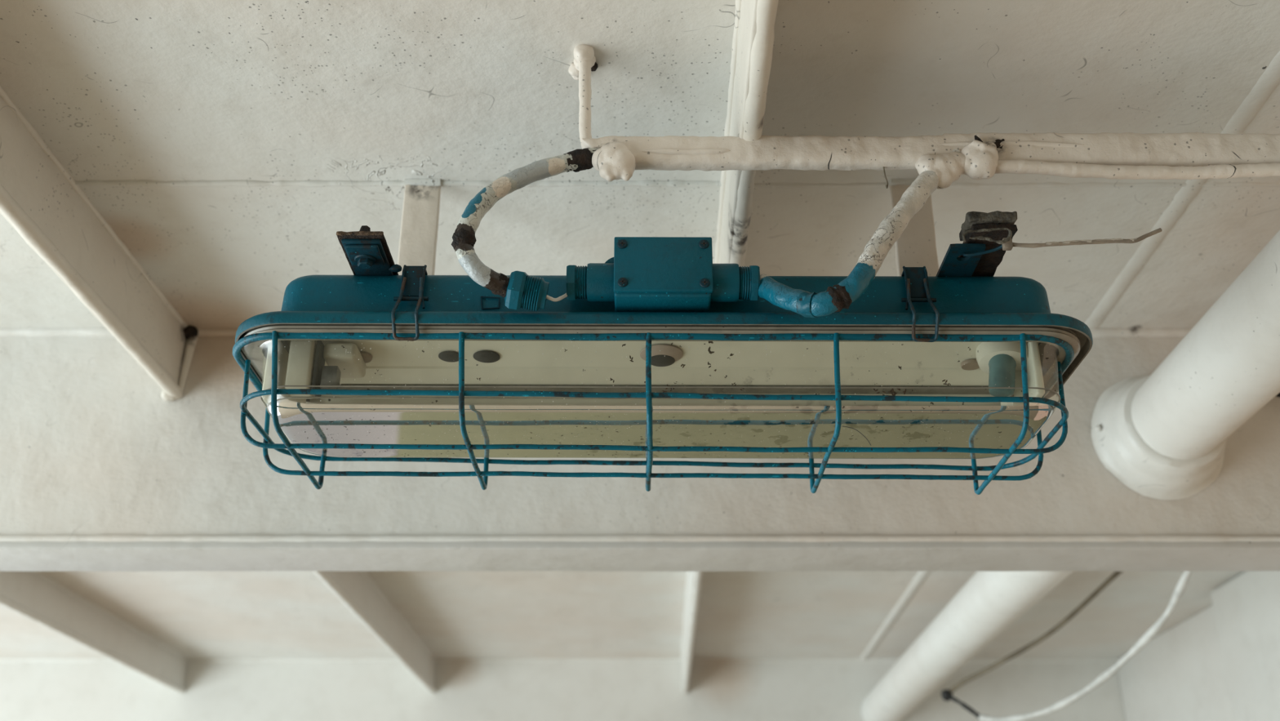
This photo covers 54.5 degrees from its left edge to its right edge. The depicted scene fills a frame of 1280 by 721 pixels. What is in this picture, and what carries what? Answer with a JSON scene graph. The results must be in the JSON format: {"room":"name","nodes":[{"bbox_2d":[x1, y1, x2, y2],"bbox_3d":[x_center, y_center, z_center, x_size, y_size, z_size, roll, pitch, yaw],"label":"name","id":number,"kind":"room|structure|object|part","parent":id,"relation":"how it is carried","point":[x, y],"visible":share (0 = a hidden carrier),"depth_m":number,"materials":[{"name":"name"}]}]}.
{"room":"ship interior","nodes":[
{"label":"ship interior","id":0,"kind":"room"},
{"bbox_2d":[0,0,1279,658],"bbox_3d":[0.100,0.193,2.111,6.600,0.030,8.400,0,-25,0],"label":"ceiling","id":1,"kind":"structure","parent":0,"point":[166,91],"depth_m":1.25,"materials":[{"name":"paint"}]},
{"bbox_2d":[0,570,188,693],"bbox_3d":[-1.283,0.465,2.557,0.024,0.100,1.984,0,-25,1],"label":"ceiling beam","id":2,"kind":"structure","parent":1,"relation":"attached to","point":[33,595],"depth_m":2.87,"materials":[{"name":"white paint"}]},
{"bbox_2d":[0,85,198,401],"bbox_3d":[-0.584,-0.257,0.979,0.033,0.104,1.267,0,-25,1],"label":"ceiling beam","id":3,"kind":"structure","parent":1,"relation":"attached to","point":[41,200],"depth_m":1.29,"materials":[{"name":"paint"}]},
{"bbox_2d":[312,570,436,693],"bbox_3d":[-0.589,0.465,2.557,0.024,0.100,1.983,0,-25,1],"label":"ceiling beam","id":4,"kind":"structure","parent":1,"relation":"attached to","point":[357,590],"depth_m":2.81,"materials":[{"name":"white paint"}]},
{"bbox_2d":[336,178,441,275],"bbox_3d":[-0.221,-0.141,1.122,0.039,0.194,0.224,0,-25,0],"label":"hanger","id":5,"kind":"object","parent":1,"relation":"hanging from","point":[421,202],"visible":0.51,"depth_m":1.23,"materials":[{"name":"paint"}]},
{"bbox_3d":[-0.222,-0.054,1.083,0.037,0.003,0.222,0,-25,0],"label":"support arm","id":6,"kind":"part","parent":5,"relation":"part of","materials":[{"name":"metal"}]},
{"bbox_2d":[232,236,1093,494],"bbox_3d":[0.018,0.012,1.052,0.712,0.157,0.212,0,-25,0],"label":"lamp","id":7,"kind":"object","parent":5,"relation":"hanging from","point":[657,348],"visible":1,"depth_m":1.02,"materials":[{"name":"teal metal"}]},
{"bbox_2d":[344,244,384,265],"bbox_3d":[-0.222,-0.085,1.000,0.027,0.003,0.030,0,-25,0],"label":"washer","id":8,"kind":"object","parent":7,"relation":"in","point":[357,254],"depth_m":1.00,"materials":[{"name":"blue paint"}]},
{"bbox_3d":[-0.186,-0.063,1.028,0.017,0.029,0.014,0,-25,0],"label":"latch plate","id":9,"kind":"part","parent":7,"relation":"part of","materials":[{"name":"blue paint"}]},
{"bbox_3d":[-0.123,-0.047,1.016,0.016,0.012,0.001,0,-25,0],"label":"raised frame","id":10,"kind":"part","parent":7,"relation":"part of","materials":[{"name":"blue paint"}]},
{"bbox_3d":[0.017,0.038,1.060,0.664,0.056,0.150,0,-25,0],"label":"glass","id":11,"kind":"part","parent":7,"relation":"part of","materials":[{"name":"clear glass"}]},
{"bbox_3d":[0.017,0.007,1.075,0.636,0.016,0.131,0,-25,0],"label":"reflector plate","id":12,"kind":"part","parent":7,"relation":"part of","materials":[{"name":"beige metal"}]},
{"bbox_3d":[0.018,-0.076,0.988,0.078,0.048,0.006,0,-25,0],"label":"box lid","id":13,"kind":"part","parent":7,"relation":"part of","materials":[{"name":"blue paint"}]},
{"bbox_2d":[843,426,871,444],"bbox_3d":[0.166,0.058,0.952,0.021,0.017,0.001,-1,-25,3],"label":"wire","id":14,"kind":"object","parent":7,"relation":"attached to","point":[843,426],"visible":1,"depth_m":0.95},
{"bbox_3d":[0.227,-0.062,1.028,0.017,0.029,0.014,0,-25,0],"label":"latch plate","id":15,"kind":"part","parent":7,"relation":"part of","materials":[{"name":"blue paint"}]},
{"bbox_2d":[975,342,1027,396],"bbox_3d":[0.306,0.009,1.040,0.045,0.051,0.045,0,-25,0],"label":"socket","id":16,"kind":"object","parent":7,"relation":"attached to","point":[1002,361],"depth_m":1.03,"materials":[{"name":"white plastic"}]},
{"bbox_2d":[962,227,1161,256],"bbox_3d":[0.333,-0.095,0.978,0.154,0.016,0.021,-4,-25,9],"label":"cable tie","id":17,"kind":"object","parent":7,"relation":"attached to","point":[1008,246],"visible":1,"depth_m":0.97,"materials":[{"name":"plastic"}]},
{"bbox_2d":[75,179,721,187],"bbox_3d":[-0.258,-0.180,1.260,0.685,0.009,0.012,0,-25,0],"label":"ceiling seam","id":18,"kind":"structure","parent":1,"relation":"attached to","point":[675,183],"depth_m":1.26,"materials":[{"name":"paint"}]},
{"bbox_2d":[0,657,1125,720],"bbox_3d":[0.100,0.980,3.462,6.400,0.293,0.111,0,-25,0],"label":"wall","id":19,"kind":"structure","parent":1,"relation":"attached to","point":[32,689],"depth_m":3.44,"materials":[{"name":"white paint"}]},
{"bbox_2d":[0,327,1279,571],"bbox_3d":[0.100,0.107,1.555,6.400,0.293,0.111,0,-25,0],"label":"ceiling beam","id":20,"kind":"structure","parent":1,"relation":"attached to","point":[100,472],"depth_m":1.48,"materials":[{"name":"paint"}]},
{"bbox_2d":[861,230,1279,720],"bbox_3d":[0.636,0.287,1.935,0.162,0.162,3.258,0,-25,1],"label":"pipe","id":21,"kind":"object","parent":20,"relation":"attached to","point":[1163,433],"visible":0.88,"depth_m":1.44,"materials":[{"name":"metal"}]},
{"bbox_2d":[949,571,1122,692],"bbox_3d":[0.813,0.534,2.468,0.075,0.184,0.570,12,-27,-25],"label":"cable","id":22,"kind":"object","parent":21,"relation":"attached to","point":[1115,574],"visible":0.87,"depth_m":2.51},
{"bbox_2d":[941,688,979,718],"bbox_3d":[0.672,0.720,2.600,0.025,0.076,0.108,12,-27,-25],"label":"connector","id":23,"kind":"object","parent":22,"relation":"attached to","point":[946,694],"visible":1,"depth_m":2.62,"materials":[{"name":"black metal"}]},
{"bbox_2d":[978,570,1191,720],"bbox_3d":[0.830,0.520,2.258,0.087,0.189,0.748,6,-25,-13],"label":"cable","id":24,"kind":"object","parent":23,"relation":"attached to","point":[1181,585],"visible":0.86,"depth_m":2.25,"materials":[{"name":"white plastic"}]},
{"bbox_2d":[680,571,702,693],"bbox_3d":[0.109,0.465,2.557,0.024,0.101,1.984,0,-25,1],"label":"ceiling beam","id":25,"kind":"structure","parent":1,"relation":"attached to","point":[693,583],"depth_m":2.76,"materials":[{"name":"white paint"}]},
{"bbox_2d":[714,0,778,266],"bbox_3d":[0.089,-0.259,0.977,0.024,0.101,1.262,0,-25,1],"label":"ceiling stiffener","id":26,"kind":"structure","parent":1,"relation":"attached to","point":[753,36],"depth_m":1.03,"materials":[{"name":"paint"}]},
{"bbox_2d":[858,570,930,659],"bbox_3d":[0.600,0.422,2.574,0.026,0.009,1.989,-1,-25,1],"label":"trim","id":27,"kind":"structure","parent":1,"relation":"attached to","point":[921,575],"depth_m":2.95,"materials":[{"name":"white paint"}]},
{"bbox_2d":[568,44,1279,189],"bbox_3d":[0.243,-0.203,1.050,0.612,0.146,0.049,0,-25,0],"label":"pipe","id":28,"kind":"object","parent":1,"relation":"attached to","point":[1126,155],"visible":0.99,"depth_m":1.02,"materials":[{"name":"paint"}]},
{"bbox_2d":[451,147,599,311],"bbox_3d":[-0.089,-0.109,0.999,0.122,0.152,0.038,6,-25,-12],"label":"power cable","id":29,"kind":"object","parent":28,"relation":"attached to","point":[519,290],"visible":1,"depth_m":0.97,"materials":[{"name":"white paint"}]},
{"bbox_3d":[-0.040,-0.218,1.051,0.033,0.106,0.016,0,-25,0],"label":"hanger rod","id":30,"kind":"part","parent":28,"relation":"part of","materials":[{"name":"paint"}]},
{"bbox_2d":[758,148,960,317],"bbox_3d":[0.177,-0.104,0.989,0.181,0.163,0.056,-3,-25,6],"label":"power cable","id":31,"kind":"object","parent":28,"relation":"attached to","point":[837,297],"visible":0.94,"depth_m":0.96,"materials":[{"name":"rubber"}]},
{"bbox_2d":[883,166,888,188],"bbox_3d":[0.202,-0.151,1.022,0.003,0.022,0.003,0,-25,0],"label":"straw","id":32,"kind":"object","parent":28,"relation":"hanging from","point":[886,184],"visible":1,"depth_m":1.02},
{"bbox_2d":[888,178,1017,276],"bbox_3d":[0.275,-0.137,1.115,0.047,0.208,0.236,0,-25,0],"label":"hanger","id":33,"kind":"object","parent":1,"relation":"hanging from","point":[916,246],"visible":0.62,"depth_m":1.22,"materials":[{"name":"paint"}]},
{"bbox_3d":[0.280,-0.058,1.082,0.037,0.008,0.229,0,-25,0],"label":"support arm","id":34,"kind":"part","parent":33,"relation":"part of","materials":[{"name":"metal"}]},
{"bbox_2d":[754,181,1279,188],"bbox_3d":[0.429,-0.179,1.263,0.642,0.004,0.012,0,-25,0],"label":"trim","id":35,"kind":"structure","parent":1,"relation":"attached to","point":[1046,184],"depth_m":1.26,"materials":[{"name":"paint"}]},
{"bbox_2d":[1084,50,1279,328],"bbox_3d":[0.561,-0.290,1.019,0.024,0.005,1.211,0,-25,0],"label":"pipe","id":36,"kind":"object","parent":1,"relation":"attached to","point":[1269,80],"depth_m":1.30,"materials":[{"name":"paint"}]},
{"bbox_2d":[1115,570,1279,720],"bbox_3d":[1.334,0.690,2.454,0.132,0.588,1.977,0,-25,0],"label":"wall","id":37,"kind":"structure","parent":0,"point":[1221,662],"depth_m":2.84,"materials":[{"name":"white paint"}]}
]}

